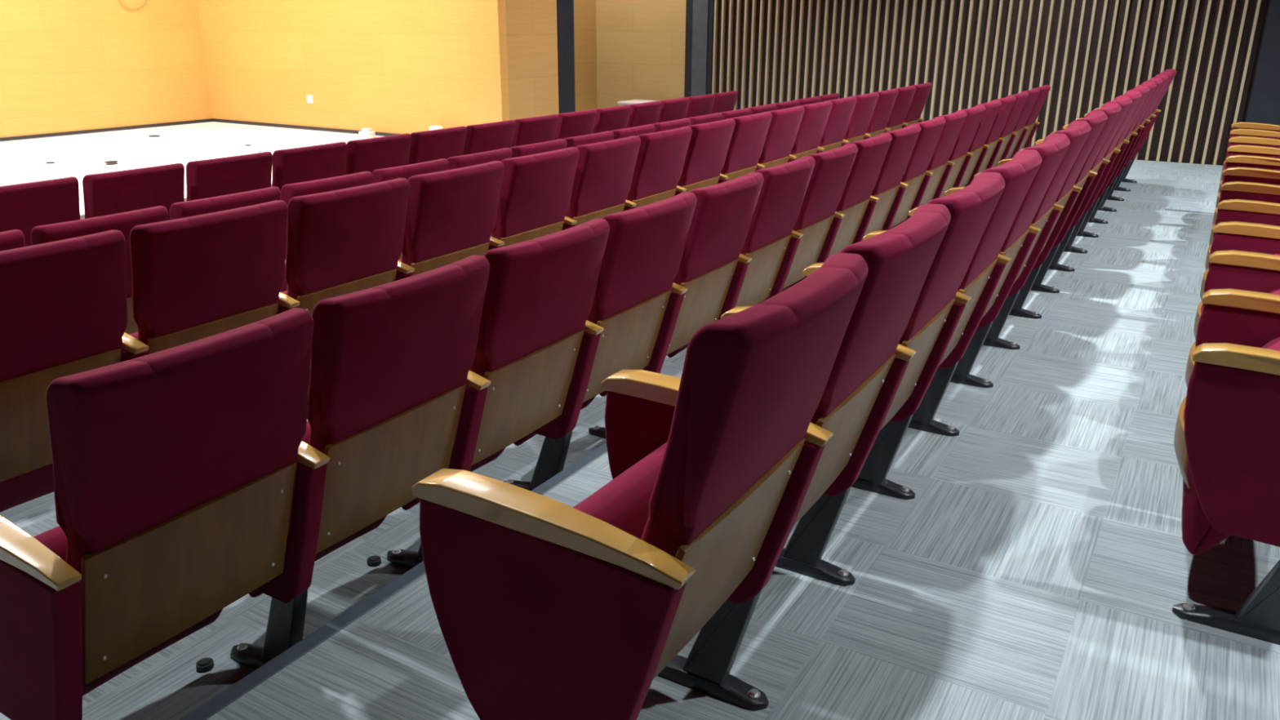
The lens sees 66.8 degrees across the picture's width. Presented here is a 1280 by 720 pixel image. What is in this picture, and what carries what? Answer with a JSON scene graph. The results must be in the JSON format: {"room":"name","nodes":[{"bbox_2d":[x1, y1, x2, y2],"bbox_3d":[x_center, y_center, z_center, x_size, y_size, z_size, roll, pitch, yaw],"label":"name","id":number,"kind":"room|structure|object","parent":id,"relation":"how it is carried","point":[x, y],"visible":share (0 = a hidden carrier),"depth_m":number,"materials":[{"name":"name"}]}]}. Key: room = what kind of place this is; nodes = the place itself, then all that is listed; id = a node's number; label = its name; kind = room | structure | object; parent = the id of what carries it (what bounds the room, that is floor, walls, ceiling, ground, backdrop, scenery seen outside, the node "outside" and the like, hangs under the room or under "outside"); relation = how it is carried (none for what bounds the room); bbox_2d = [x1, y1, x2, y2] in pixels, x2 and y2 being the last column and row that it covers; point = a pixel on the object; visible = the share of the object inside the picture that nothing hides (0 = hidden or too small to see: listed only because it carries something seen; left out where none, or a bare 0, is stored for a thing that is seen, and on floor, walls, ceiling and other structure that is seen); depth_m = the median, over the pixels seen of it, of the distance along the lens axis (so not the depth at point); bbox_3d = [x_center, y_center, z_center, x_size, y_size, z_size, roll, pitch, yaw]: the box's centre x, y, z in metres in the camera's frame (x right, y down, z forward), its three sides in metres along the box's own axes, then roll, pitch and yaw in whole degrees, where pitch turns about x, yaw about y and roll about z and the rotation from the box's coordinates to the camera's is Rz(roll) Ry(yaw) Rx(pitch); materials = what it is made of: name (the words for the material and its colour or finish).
{"room":"auditorium","nodes":[
{"label":"auditorium","id":0,"kind":"room"},
{"bbox_2d":[0,0,213,137],"bbox_3d":[-8.017,-3.505,6.855,0.120,4.400,10.950,11,22,29],"label":"wall","id":1,"kind":"structure","parent":0,"point":[66,65],"depth_m":10.60,"materials":[{"name":"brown wood"}]},
{"bbox_2d":[0,118,213,141],"bbox_3d":[-7.997,-1.419,7.502,0.015,0.036,10.850,11,22,29],"label":"baseboard","id":2,"kind":"structure","parent":1,"relation":"attached to","point":[112,129],"depth_m":10.74,"materials":[{"name":"wood"}]},
{"bbox_2d":[0,121,382,219],"bbox_3d":[-6.075,-0.638,6.567,4.490,0.800,10.850,11,22,29],"label":"floor","id":3,"kind":"structure","parent":0,"point":[80,155],"depth_m":9.52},
{"bbox_2d":[196,0,509,134],"bbox_3d":[-3.265,-4.634,10.170,4.490,4.400,0.120,11,22,29],"label":"wall","id":4,"kind":"structure","parent":0,"point":[386,66],"depth_m":10.45,"materials":[{"name":"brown wood"}]},
{"bbox_2d":[212,118,400,136],"bbox_3d":[-3.305,-2.554,10.832,4.475,0.036,0.015,11,22,29],"label":"baseboard","id":5,"kind":"structure","parent":4,"relation":"attached to","point":[343,131],"depth_m":11.18,"materials":[{"name":"wood"}]},
{"bbox_2d":[505,0,559,119],"bbox_3d":[-1.137,-4.137,9.611,0.120,4.945,0.860,11,22,29],"label":"wall","id":6,"kind":"structure","parent":0,"point":[531,31],"depth_m":9.93,"materials":[{"name":"brown wood"}]},
{"bbox_2d":[556,0,575,113],"bbox_3d":[-0.895,-4.309,10.107,0.280,4.945,0.290,11,22,29],"label":"trim","id":7,"kind":"structure","parent":6,"relation":"attached to","point":[565,8],"depth_m":10.39,"materials":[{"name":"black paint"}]},
{"bbox_2d":[573,0,596,111],"bbox_3d":[-1.388,-5.008,12.099,0.120,4.945,3.080,11,22,29],"label":"wall","id":8,"kind":"structure","parent":0,"point":[584,11],"depth_m":13.40,"materials":[{"name":"brown wood"}]},
{"bbox_2d":[0,160,1279,719],"bbox_3d":[1.417,0.170,4.692,14.000,0.600,14.980,11,22,29],"label":"floor","id":9,"kind":"structure","parent":0,"point":[1037,565],"depth_m":2.62,"materials":[{"name":"carpet"}]},
{"bbox_2d":[0,176,80,246],"bbox_3d":[-3.064,-0.362,4.718,0.591,1.024,0.594,11,22,29],"label":"seat","id":10,"kind":"object","parent":9,"relation":"on","point":[24,206],"visible":0.31,"depth_m":4.52,"materials":[{"name":"red fabric"}]},
{"bbox_2d":[0,230,128,511],"bbox_3d":[-1.817,0.153,2.787,0.589,1.025,0.594,11,22,29],"label":"seat","id":11,"kind":"object","parent":9,"relation":"on","point":[64,303],"visible":0.67,"depth_m":2.67,"materials":[{"name":"red fabric"}]},
{"bbox_2d":[0,462,53,511],"bbox_3d":[-1.934,0.251,2.922,0.269,0.483,0.470,11,22,29],"label":"seat cushion","id":12,"kind":"object","parent":11,"relation":"on","point":[16,491],"depth_m":3.01,"materials":[{"name":"red fabric"}]},
{"bbox_2d":[31,205,168,334],"bbox_3d":[-2.292,-0.110,4.011,0.593,1.024,0.594,11,22,29],"label":"seat","id":13,"kind":"object","parent":9,"relation":"on","point":[124,222],"visible":0.16,"depth_m":3.75,"materials":[{"name":"red fabric"}]},
{"bbox_2d":[82,163,184,220],"bbox_3d":[-2.773,-0.522,5.181,0.592,1.024,0.594,11,22,29],"label":"seat","id":14,"kind":"object","parent":9,"relation":"on","point":[106,193],"visible":0.15,"depth_m":4.90,"materials":[{"name":"red fabric"}]},
{"bbox_2d":[0,307,313,719],"bbox_3d":[-1.042,0.412,2.059,0.591,1.024,0.594,11,22,29],"label":"seat","id":15,"kind":"object","parent":9,"relation":"on","point":[175,468],"visible":1,"depth_m":1.84,"materials":[{"name":"red fabric"}]},
{"bbox_2d":[33,525,222,696],"bbox_3d":[-1.160,0.510,2.194,0.269,0.483,0.470,11,22,29],"label":"seat cushion","id":16,"kind":"object","parent":15,"relation":"on","point":[55,539],"depth_m":2.21,"materials":[{"name":"brown wood"}]},
{"bbox_2d":[122,200,288,361],"bbox_3d":[-1.527,-0.007,3.251,0.589,1.025,0.594,11,22,29],"label":"seat","id":17,"kind":"object","parent":9,"relation":"on","point":[196,277],"visible":0.49,"depth_m":3.00,"materials":[{"name":"red fabric"}]},
{"bbox_2d":[169,186,280,220],"bbox_3d":[-2.003,-0.271,4.475,0.590,1.025,0.594,11,22,29],"label":"seat","id":18,"kind":"object","parent":9,"relation":"on","point":[219,203],"visible":0.1,"depth_m":4.14,"materials":[{"name":"red fabric"}]},
{"bbox_2d":[186,151,272,200],"bbox_3d":[-2.483,-0.682,5.644,0.592,1.024,0.594,11,22,29],"label":"seat","id":19,"kind":"object","parent":9,"relation":"on","point":[215,177],"visible":0.17,"depth_m":5.35,"materials":[{"name":"red fabric"}]},
{"bbox_2d":[271,142,346,191],"bbox_3d":[-2.193,-0.843,6.108,0.591,1.024,0.594,11,22,29],"label":"seat","id":20,"kind":"object","parent":9,"relation":"on","point":[308,163],"visible":0.24,"depth_m":5.81,"materials":[{"name":"red fabric"}]},
{"bbox_2d":[280,171,373,292],"bbox_3d":[-1.712,-0.431,4.939,0.591,1.024,0.594,11,22,29],"label":"seat","id":21,"kind":"object","parent":9,"relation":"on","point":[289,191],"visible":0.17,"depth_m":4.61,"materials":[{"name":"red fabric"}]},
{"bbox_2d":[278,177,409,387],"bbox_3d":[-1.236,-0.167,3.714,0.590,1.025,0.594,11,22,29],"label":"seat","id":22,"kind":"object","parent":9,"relation":"on","point":[349,240],"visible":0.52,"depth_m":3.46,"materials":[{"name":"red fabric"}]},
{"bbox_2d":[230,254,489,670],"bbox_3d":[-0.751,0.253,2.523,0.593,1.024,0.594,11,22,29],"label":"seat","id":23,"kind":"object","parent":9,"relation":"on","point":[391,362],"visible":0.66,"depth_m":2.32,"materials":[{"name":"red fabric"}]},
{"bbox_2d":[248,421,386,597],"bbox_3d":[-0.869,0.350,2.658,0.269,0.483,0.470,11,22,29],"label":"seat cushion","id":24,"kind":"object","parent":23,"relation":"on","point":[255,593],"depth_m":2.77,"materials":[{"name":"red fabric"}]},
{"bbox_2d":[344,133,411,175],"bbox_3d":[-1.902,-1.003,6.572,0.592,1.024,0.594,11,22,29],"label":"seat","id":25,"kind":"object","parent":9,"relation":"on","point":[371,154],"visible":0.16,"depth_m":6.27,"materials":[{"name":"red fabric"}]},
{"bbox_2d":[179,441,607,719],"bbox_3d":[0.846,-0.141,4.942,0.050,0.188,14.980,11,22,29],"label":"trim","id":26,"kind":"structure","parent":9,"relation":"attached to","point":[260,675],"depth_m":2.35,"materials":[{"name":"rubber"}]},
{"bbox_2d":[371,158,448,259],"bbox_3d":[-1.421,-0.591,5.402,0.592,1.024,0.594,11,22,29],"label":"seat","id":27,"kind":"object","parent":9,"relation":"on","point":[406,171],"visible":0.12,"depth_m":5.07,"materials":[{"name":"red fabric"}]},
{"bbox_2d":[408,126,466,164],"bbox_3d":[-1.613,-1.163,7.036,0.589,1.025,0.594,11,22,29],"label":"seat","id":28,"kind":"object","parent":9,"relation":"on","point":[446,143],"visible":0.2,"depth_m":6.74,"materials":[{"name":"red fabric"}]},
{"bbox_2d":[395,160,504,280],"bbox_3d":[-0.945,-0.327,4.178,0.592,1.024,0.594,11,22,29],"label":"seat","id":29,"kind":"object","parent":9,"relation":"on","point":[451,215],"visible":0.41,"depth_m":3.92,"materials":[{"name":"red fabric"}]},
{"bbox_2d":[447,147,512,169],"bbox_3d":[-1.131,-0.751,5.866,0.590,1.025,0.594,11,22,29],"label":"seat","id":30,"kind":"object","parent":9,"relation":"on","point":[463,161],"visible":0.1,"depth_m":5.52,"materials":[{"name":"red fabric"}]},
{"bbox_2d":[463,120,515,155],"bbox_3d":[-1.321,-1.323,7.499,0.592,1.024,0.594,11,22,29],"label":"seat","id":31,"kind":"object","parent":9,"relation":"on","point":[484,137],"visible":0.16,"depth_m":7.20,"materials":[{"name":"red fabric"}]},
{"bbox_2d":[386,218,609,569],"bbox_3d":[-0.461,0.092,2.986,0.591,1.024,0.594,11,22,29],"label":"seat","id":32,"kind":"object","parent":9,"relation":"on","point":[540,291],"visible":0.6,"depth_m":2.78,"materials":[{"name":"red fabric"}]},
{"bbox_2d":[488,146,579,250],"bbox_3d":[-0.655,-0.488,4.641,0.591,1.024,0.594,11,22,29],"label":"seat","id":33,"kind":"object","parent":9,"relation":"on","point":[535,193],"visible":0.49,"depth_m":4.38,"materials":[{"name":"red fabric"}]},
{"bbox_2d":[511,114,558,146],"bbox_3d":[-1.031,-1.483,7.962,0.592,1.024,0.594,11,22,29],"label":"seat","id":34,"kind":"object","parent":9,"relation":"on","point":[528,131],"visible":0.19,"depth_m":7.66,"materials":[{"name":"red fabric"}]},
{"bbox_2d":[511,138,567,157],"bbox_3d":[-0.841,-0.911,6.329,0.591,1.024,0.594,11,22,29],"label":"seat","id":35,"kind":"object","parent":9,"relation":"on","point":[548,146],"visible":0.14,"depth_m":5.99,"materials":[{"name":"red fabric"}]},
{"bbox_2d":[554,109,596,140],"bbox_3d":[-0.740,-1.643,8.426,0.593,1.024,0.594,11,22,29],"label":"seat","id":36,"kind":"object","parent":9,"relation":"on","point":[572,124],"visible":0.17,"depth_m":8.12,"materials":[{"name":"red fabric"}]},
{"bbox_2d":[502,191,697,490],"bbox_3d":[-0.171,-0.068,3.450,0.591,1.024,0.594,11,22,29],"label":"seat","id":37,"kind":"object","parent":9,"relation":"on","point":[645,246],"visible":0.63,"depth_m":3.25,"materials":[{"name":"red fabric"}]},
{"bbox_2d":[562,135,640,230],"bbox_3d":[-0.365,-0.648,5.105,0.590,1.024,0.594,11,22,29],"label":"seat","id":38,"kind":"object","parent":9,"relation":"on","point":[604,172],"visible":0.47,"depth_m":4.84,"materials":[{"name":"red fabric"}]},
{"bbox_2d":[592,104,631,133],"bbox_3d":[-0.450,-1.804,8.889,0.592,1.024,0.594,11,22,29],"label":"seat","id":39,"kind":"object","parent":9,"relation":"on","point":[611,118],"visible":0.15,"depth_m":8.58,"materials":[{"name":"red fabric"}]},
{"bbox_2d":[411,252,868,719],"bbox_3d":[0.024,0.333,1.737,0.590,1.024,0.594,11,22,29],"label":"seat","id":40,"kind":"object","parent":9,"relation":"on","point":[546,608],"visible":1,"depth_m":1.50,"materials":[{"name":"red fabric"}]},
{"bbox_2d":[573,441,667,539],"bbox_3d":[-0.094,0.431,1.872,0.269,0.483,0.470,11,22,29],"label":"seat cushion","id":41,"kind":"object","parent":40,"relation":"on","point":[623,503],"depth_m":1.72,"materials":[{"name":"red fabric"}]},
{"bbox_2d":[626,100,662,128],"bbox_3d":[-0.160,-1.964,9.353,0.590,1.024,0.594,11,22,29],"label":"seat","id":42,"kind":"object","parent":9,"relation":"on","point":[648,113],"visible":0.22,"depth_m":9.05,"materials":[{"name":"red fabric"}]},
{"bbox_2d":[623,126,692,210],"bbox_3d":[-0.074,-0.808,5.568,0.591,1.024,0.594,11,22,29],"label":"seat","id":43,"kind":"object","parent":9,"relation":"on","point":[661,156],"visible":0.41,"depth_m":5.31,"materials":[{"name":"red fabric"}]},
{"bbox_2d":[657,97,689,123],"bbox_3d":[0.130,-2.124,9.817,0.591,1.024,0.594,11,22,29],"label":"seat","id":44,"kind":"object","parent":9,"relation":"on","point":[672,109],"visible":0.2,"depth_m":9.51,"materials":[{"name":"red fabric"}]},
{"bbox_2d":[588,172,764,438],"bbox_3d":[0.120,-0.228,3.913,0.593,1.024,0.594,11,22,29],"label":"seat","id":45,"kind":"object","parent":9,"relation":"on","point":[722,215],"visible":0.56,"depth_m":3.69,"materials":[{"name":"red fabric"}]},
{"bbox_2d":[684,93,715,118],"bbox_3d":[0.421,-2.284,10.280,0.592,1.024,0.594,11,22,29],"label":"seat","id":46,"kind":"object","parent":9,"relation":"on","point":[699,105],"visible":0.11,"depth_m":9.97,"materials":[{"name":"red fabric"}]},
{"bbox_2d":[674,118,735,195],"bbox_3d":[0.216,-0.968,6.032,0.591,1.024,0.594,11,22,29],"label":"seat","id":47,"kind":"object","parent":9,"relation":"on","point":[709,142],"visible":0.34,"depth_m":5.77,"materials":[{"name":"red fabric"}]},
{"bbox_2d":[666,155,815,357],"bbox_3d":[0.409,-0.389,4.378,0.589,1.025,0.594,11,22,29],"label":"seat","id":48,"kind":"object","parent":9,"relation":"on","point":[784,186],"visible":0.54,"depth_m":4.16,"materials":[{"name":"red fabric"}]},
{"bbox_2d":[717,111,772,183],"bbox_3d":[0.507,-1.129,6.496,0.590,1.024,0.594,11,22,29],"label":"seat","id":49,"kind":"object","parent":9,"relation":"on","point":[749,133],"visible":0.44,"depth_m":6.23,"materials":[{"name":"red fabric"}]},
{"bbox_2d":[600,203,950,711],"bbox_3d":[0.314,0.173,2.201,0.590,1.025,0.594,11,22,29],"label":"seat","id":50,"kind":"object","parent":9,"relation":"on","point":[640,404],"visible":0.51,"depth_m":2.01,"materials":[{"name":"red fabric"}]},
{"bbox_2d":[755,106,804,170],"bbox_3d":[0.798,-1.288,6.959,0.592,1.024,0.594,11,22,29],"label":"seat","id":51,"kind":"object","parent":9,"relation":"on","point":[784,124],"visible":0.38,"depth_m":6.69,"materials":[{"name":"red fabric"}]},
{"bbox_2d":[758,143,857,303],"bbox_3d":[0.701,-0.549,4.841,0.592,1.024,0.594,11,22,29],"label":"seat","id":52,"kind":"object","parent":9,"relation":"on","point":[832,168],"visible":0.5,"depth_m":4.61,"materials":[{"name":"red fabric"}]},
{"bbox_2d":[787,101,832,162],"bbox_3d":[1.088,-1.449,7.423,0.592,1.024,0.594,11,22,29],"label":"seat","id":53,"kind":"object","parent":9,"relation":"on","point":[815,117],"visible":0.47,"depth_m":7.15,"materials":[{"name":"red fabric"}]},
{"bbox_2d":[781,133,892,292],"bbox_3d":[0.991,-0.709,5.304,0.590,1.024,0.594,11,22,29],"label":"seat","id":54,"kind":"object","parent":9,"relation":"on","point":[872,152],"visible":0.45,"depth_m":5.06,"materials":[{"name":"red fabric"}]},
{"bbox_2d":[816,96,857,153],"bbox_3d":[1.378,-1.609,7.886,0.590,1.024,0.594,11,22,29],"label":"seat","id":55,"kind":"object","parent":9,"relation":"on","point":[842,109],"visible":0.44,"depth_m":7.62,"materials":[{"name":"red fabric"}]},
{"bbox_2d":[840,92,879,146],"bbox_3d":[1.669,-1.769,8.350,0.591,1.024,0.594,11,22,29],"label":"seat","id":56,"kind":"object","parent":9,"relation":"on","point":[865,104],"visible":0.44,"depth_m":8.07,"materials":[{"name":"red fabric"}]},
{"bbox_2d":[720,172,1004,586],"bbox_3d":[0.605,0.013,2.664,0.592,1.024,0.594,11,22,29],"label":"seat","id":57,"kind":"object","parent":9,"relation":"on","point":[971,207],"visible":0.46,"depth_m":2.46,"materials":[{"name":"red fabric"}]},
{"bbox_2d":[863,88,898,139],"bbox_3d":[1.959,-1.930,8.813,0.591,1.024,0.594,11,22,29],"label":"seat","id":58,"kind":"object","parent":9,"relation":"on","point":[883,108],"visible":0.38,"depth_m":8.54,"materials":[{"name":"red fabric"}]},
{"bbox_2d":[852,124,920,244],"bbox_3d":[1.281,-0.870,5.768,0.590,1.025,0.594,11,22,29],"label":"seat","id":59,"kind":"object","parent":9,"relation":"on","point":[904,140],"visible":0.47,"depth_m":5.52,"materials":[{"name":"red fabric"}]},
{"bbox_2d":[884,85,915,132],"bbox_3d":[2.250,-2.090,9.277,0.592,1.024,0.594,11,22,29],"label":"seat","id":60,"kind":"object","parent":9,"relation":"on","point":[905,95],"visible":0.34,"depth_m":9.00,"materials":[{"name":"red fabric"}]},
{"bbox_2d":[881,116,945,230],"bbox_3d":[1.571,-1.030,6.232,0.590,1.025,0.594,11,22,29],"label":"seat","id":61,"kind":"object","parent":9,"relation":"on","point":[931,131],"visible":0.41,"depth_m":5.99,"materials":[{"name":"red fabric"}]},
{"bbox_2d":[901,82,932,128],"bbox_3d":[2.551,-2.256,9.758,0.585,1.024,0.634,11,22,29],"label":"seat","id":62,"kind":"object","parent":9,"relation":"on","point":[919,99],"visible":0.26,"depth_m":9.47,"materials":[{"name":"red fabric"}]},
{"bbox_2d":[802,149,1041,499],"bbox_3d":[0.894,-0.147,3.128,0.589,1.025,0.594,11,22,29],"label":"seat","id":63,"kind":"object","parent":9,"relation":"on","point":[1019,173],"visible":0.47,"depth_m":2.92,"materials":[{"name":"red fabric"}]},
{"bbox_2d":[889,110,966,229],"bbox_3d":[1.862,-1.190,6.695,0.590,1.024,0.594,11,22,29],"label":"seat","id":64,"kind":"object","parent":9,"relation":"on","point":[954,122],"visible":0.39,"depth_m":6.43,"materials":[{"name":"red fabric"}]},
{"bbox_2d":[932,104,985,199],"bbox_3d":[2.153,-1.350,7.158,0.592,1.024,0.594,11,22,29],"label":"seat","id":65,"kind":"object","parent":9,"relation":"on","point":[975,114],"visible":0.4,"depth_m":6.89,"materials":[{"name":"red fabric"}]},
{"bbox_2d":[862,133,1070,436],"bbox_3d":[1.186,-0.307,3.591,0.591,1.024,0.594,11,22,29],"label":"seat","id":66,"kind":"object","parent":9,"relation":"on","point":[1054,147],"visible":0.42,"depth_m":3.38,"materials":[{"name":"red fabric"}]},
{"bbox_2d":[952,99,1001,187],"bbox_3d":[2.443,-1.510,7.622,0.590,1.025,0.594,11,22,29],"label":"seat","id":67,"kind":"object","parent":9,"relation":"on","point":[992,108],"visible":0.33,"depth_m":7.36,"materials":[{"name":"red fabric"}]},
{"bbox_2d":[963,95,1016,186],"bbox_3d":[2.734,-1.670,8.086,0.591,1.024,0.594,11,22,29],"label":"seat","id":68,"kind":"object","parent":9,"relation":"on","point":[1007,103],"visible":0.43,"depth_m":7.82,"materials":[{"name":"red fabric"}]},
{"bbox_2d":[908,120,1091,387],"bbox_3d":[1.476,-0.468,4.055,0.590,1.024,0.594,11,22,29],"label":"seat","id":69,"kind":"object","parent":9,"relation":"on","point":[1077,132],"visible":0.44,"depth_m":3.83,"materials":[{"name":"red fabric"}]},
{"bbox_2d":[985,91,1028,169],"bbox_3d":[3.024,-1.831,8.549,0.592,1.024,0.594,11,22,29],"label":"seat","id":70,"kind":"object","parent":9,"relation":"on","point":[1021,98],"visible":0.31,"depth_m":8.28,"materials":[{"name":"red fabric"}]},
{"bbox_2d":[1000,88,1039,160],"bbox_3d":[3.314,-1.991,9.013,0.590,1.024,0.594,11,22,29],"label":"seat","id":71,"kind":"object","parent":9,"relation":"on","point":[1033,93],"visible":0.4,"depth_m":8.73,"materials":[{"name":"red fabric"}]},
{"bbox_2d":[944,111,1107,350],"bbox_3d":[1.766,-0.628,4.519,0.589,1.025,0.594,11,22,29],"label":"seat","id":72,"kind":"object","parent":9,"relation":"on","point":[1096,120],"visible":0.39,"depth_m":4.29,"materials":[{"name":"red fabric"}]},
{"bbox_2d":[1010,84,1050,158],"bbox_3d":[3.616,-2.157,9.494,0.584,1.024,0.634,11,22,29],"label":"seat","id":73,"kind":"object","parent":9,"relation":"on","point":[1030,127],"visible":0.3,"depth_m":9.22,"materials":[{"name":"red fabric"}]},
{"bbox_2d":[973,102,1121,319],"bbox_3d":[2.057,-0.788,4.982,0.591,1.024,0.594,11,22,29],"label":"seat","id":74,"kind":"object","parent":9,"relation":"on","point":[1113,110],"visible":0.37,"depth_m":4.74,"materials":[{"name":"red fabric"}]},
{"bbox_2d":[997,95,1132,293],"bbox_3d":[2.347,-0.949,5.446,0.589,1.025,0.594,11,22,29],"label":"seat","id":75,"kind":"object","parent":9,"relation":"on","point":[1125,102],"visible":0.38,"depth_m":5.21,"materials":[{"name":"red fabric"}]},
{"bbox_2d":[1020,90,1142,271],"bbox_3d":[2.638,-1.108,5.909,0.591,1.024,0.594,11,22,29],"label":"seat","id":76,"kind":"object","parent":9,"relation":"on","point":[1135,95],"visible":0.3,"depth_m":5.66,"materials":[{"name":"red fabric"}]},
{"bbox_2d":[1035,85,1149,253],"bbox_3d":[2.928,-1.269,6.373,0.589,1.025,0.594,11,22,29],"label":"seat","id":77,"kind":"object","parent":9,"relation":"on","point":[1144,90],"visible":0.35,"depth_m":6.13,"materials":[{"name":"red fabric"}]},
{"bbox_2d":[1050,80,1156,237],"bbox_3d":[3.218,-1.429,6.836,0.590,1.025,0.594,11,22,29],"label":"seat","id":78,"kind":"object","parent":9,"relation":"on","point":[1152,86],"visible":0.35,"depth_m":6.59,"materials":[{"name":"red fabric"}]},
{"bbox_2d":[1062,77,1162,223],"bbox_3d":[3.509,-1.589,7.300,0.591,1.024,0.594,11,22,29],"label":"seat","id":79,"kind":"object","parent":9,"relation":"on","point":[1157,81],"visible":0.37,"depth_m":7.05,"materials":[{"name":"red fabric"}]},
{"bbox_2d":[1075,74,1168,211],"bbox_3d":[3.800,-1.749,7.763,0.592,1.024,0.594,11,22,29],"label":"seat","id":80,"kind":"object","parent":9,"relation":"on","point":[1164,77],"visible":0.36,"depth_m":7.51,"materials":[{"name":"red fabric"}]},
{"bbox_2d":[1093,69,1176,191],"bbox_3d":[4.391,-2.076,8.709,0.583,1.025,0.634,11,22,29],"label":"seat","id":81,"kind":"object","parent":9,"relation":"on","point":[1155,113],"visible":0.3,"depth_m":8.58,"materials":[{"name":"red fabric"}]},
{"bbox_2d":[1172,337,1279,644],"bbox_3d":[1.672,0.114,2.395,0.591,1.024,0.594,11,22,29],"label":"seat","id":82,"kind":"object","parent":9,"relation":"on","point":[1227,436],"visible":1,"depth_m":2.27,"materials":[{"name":"red fabric"}]},
{"bbox_2d":[1181,337,1279,555],"bbox_3d":[1.554,0.212,2.530,0.269,0.483,0.470,11,22,29],"label":"seat cushion","id":83,"kind":"object","parent":82,"relation":"on","point":[1198,535],"depth_m":2.42,"materials":[{"name":"red fabric"}]},
{"bbox_2d":[1185,288,1279,388],"bbox_3d":[1.962,-0.047,2.859,0.590,1.025,0.594,11,22,29],"label":"seat","id":84,"kind":"object","parent":9,"relation":"on","point":[1230,316],"visible":0.38,"depth_m":2.68,"materials":[{"name":"red fabric"}]},
{"bbox_2d":[1193,249,1279,339],"bbox_3d":[2.253,-0.207,3.323,0.590,1.025,0.594,11,22,29],"label":"seat","id":85,"kind":"object","parent":9,"relation":"on","point":[1258,272],"visible":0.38,"depth_m":3.13,"materials":[{"name":"red fabric"}]},
{"bbox_2d":[1200,221,1279,300],"bbox_3d":[2.543,-0.367,3.786,0.589,1.025,0.594,11,22,29],"label":"seat","id":86,"kind":"object","parent":9,"relation":"on","point":[1232,235],"visible":0.24,"depth_m":3.59,"materials":[{"name":"red fabric"}]},
{"bbox_2d":[1204,199,1279,270],"bbox_3d":[2.834,-0.527,4.249,0.592,1.024,0.594,11,22,29],"label":"seat","id":87,"kind":"object","parent":9,"relation":"on","point":[1231,210],"visible":0.29,"depth_m":4.05,"materials":[{"name":"red fabric"}]},
{"bbox_2d":[1208,181,1279,244],"bbox_3d":[3.124,-0.688,4.713,0.590,1.025,0.594,11,22,29],"label":"seat","id":88,"kind":"object","parent":9,"relation":"on","point":[1236,189],"visible":0.23,"depth_m":4.51,"materials":[{"name":"red fabric"}]},
{"bbox_2d":[1212,166,1279,225],"bbox_3d":[3.415,-0.848,5.177,0.590,1.024,0.594,11,22,29],"label":"seat","id":89,"kind":"object","parent":9,"relation":"on","point":[1232,174],"visible":0.25,"depth_m":4.97,"materials":[{"name":"red fabric"}]},
{"bbox_2d":[1215,155,1279,208],"bbox_3d":[3.705,-1.008,5.640,0.591,1.024,0.594,11,22,29],"label":"seat","id":90,"kind":"object","parent":9,"relation":"on","point":[1234,161],"visible":0.23,"depth_m":5.43,"materials":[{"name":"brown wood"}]},
{"bbox_2d":[1217,144,1279,193],"bbox_3d":[3.996,-1.168,6.103,0.592,1.024,0.594,11,22,29],"label":"seat","id":91,"kind":"object","parent":9,"relation":"on","point":[1240,149],"visible":0.19,"depth_m":5.89,"materials":[{"name":"brown wood"}]},
{"bbox_2d":[1222,121,1279,170],"bbox_3d":[4.588,-1.495,7.049,0.584,1.024,0.634,11,22,29],"label":"seat","id":92,"kind":"object","parent":9,"relation":"on","point":[1242,128],"visible":0.21,"depth_m":6.88,"materials":[{"name":"brown wood"}]},
{"bbox_2d":[595,0,686,108],"bbox_3d":[0.073,-5.290,12.931,1.500,4.945,0.120,11,22,29],"label":"wall","id":93,"kind":"structure","parent":0,"point":[641,43],"depth_m":13.27,"materials":[{"name":"brown wood"}]},
{"bbox_2d":[684,0,714,97],"bbox_3d":[0.808,-5.135,12.502,0.400,4.945,0.155,11,22,29],"label":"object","id":94,"kind":"structure","parent":93,"relation":"attached to","point":[700,14],"depth_m":12.79,"materials":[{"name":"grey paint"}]},
{"bbox_2d":[715,0,1271,165],"bbox_3d":[3.652,-4.473,11.044,6.150,5.200,0.120,11,22,29],"label":"wall","id":95,"kind":"structure","parent":0,"point":[1252,4],"depth_m":10.81,"materials":[{"name":"brown wood"}]},
{"bbox_2d":[711,0,1261,164],"bbox_3d":[3.581,-4.573,10.944,6.048,4.945,0.060,11,22,29],"label":"slatted wall panel","id":96,"kind":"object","parent":95,"relation":"attached to","point":[716,2],"depth_m":11.21,"materials":[{"name":"brown wood"}]},
{"bbox_2d":[1245,0,1279,125],"bbox_3d":[8.779,-3.416,8.111,5.850,5.200,0.140,11,22,29],"label":"wall","id":97,"kind":"structure","parent":0,"point":[1264,101],"depth_m":9.77,"materials":[{"name":"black paint"}]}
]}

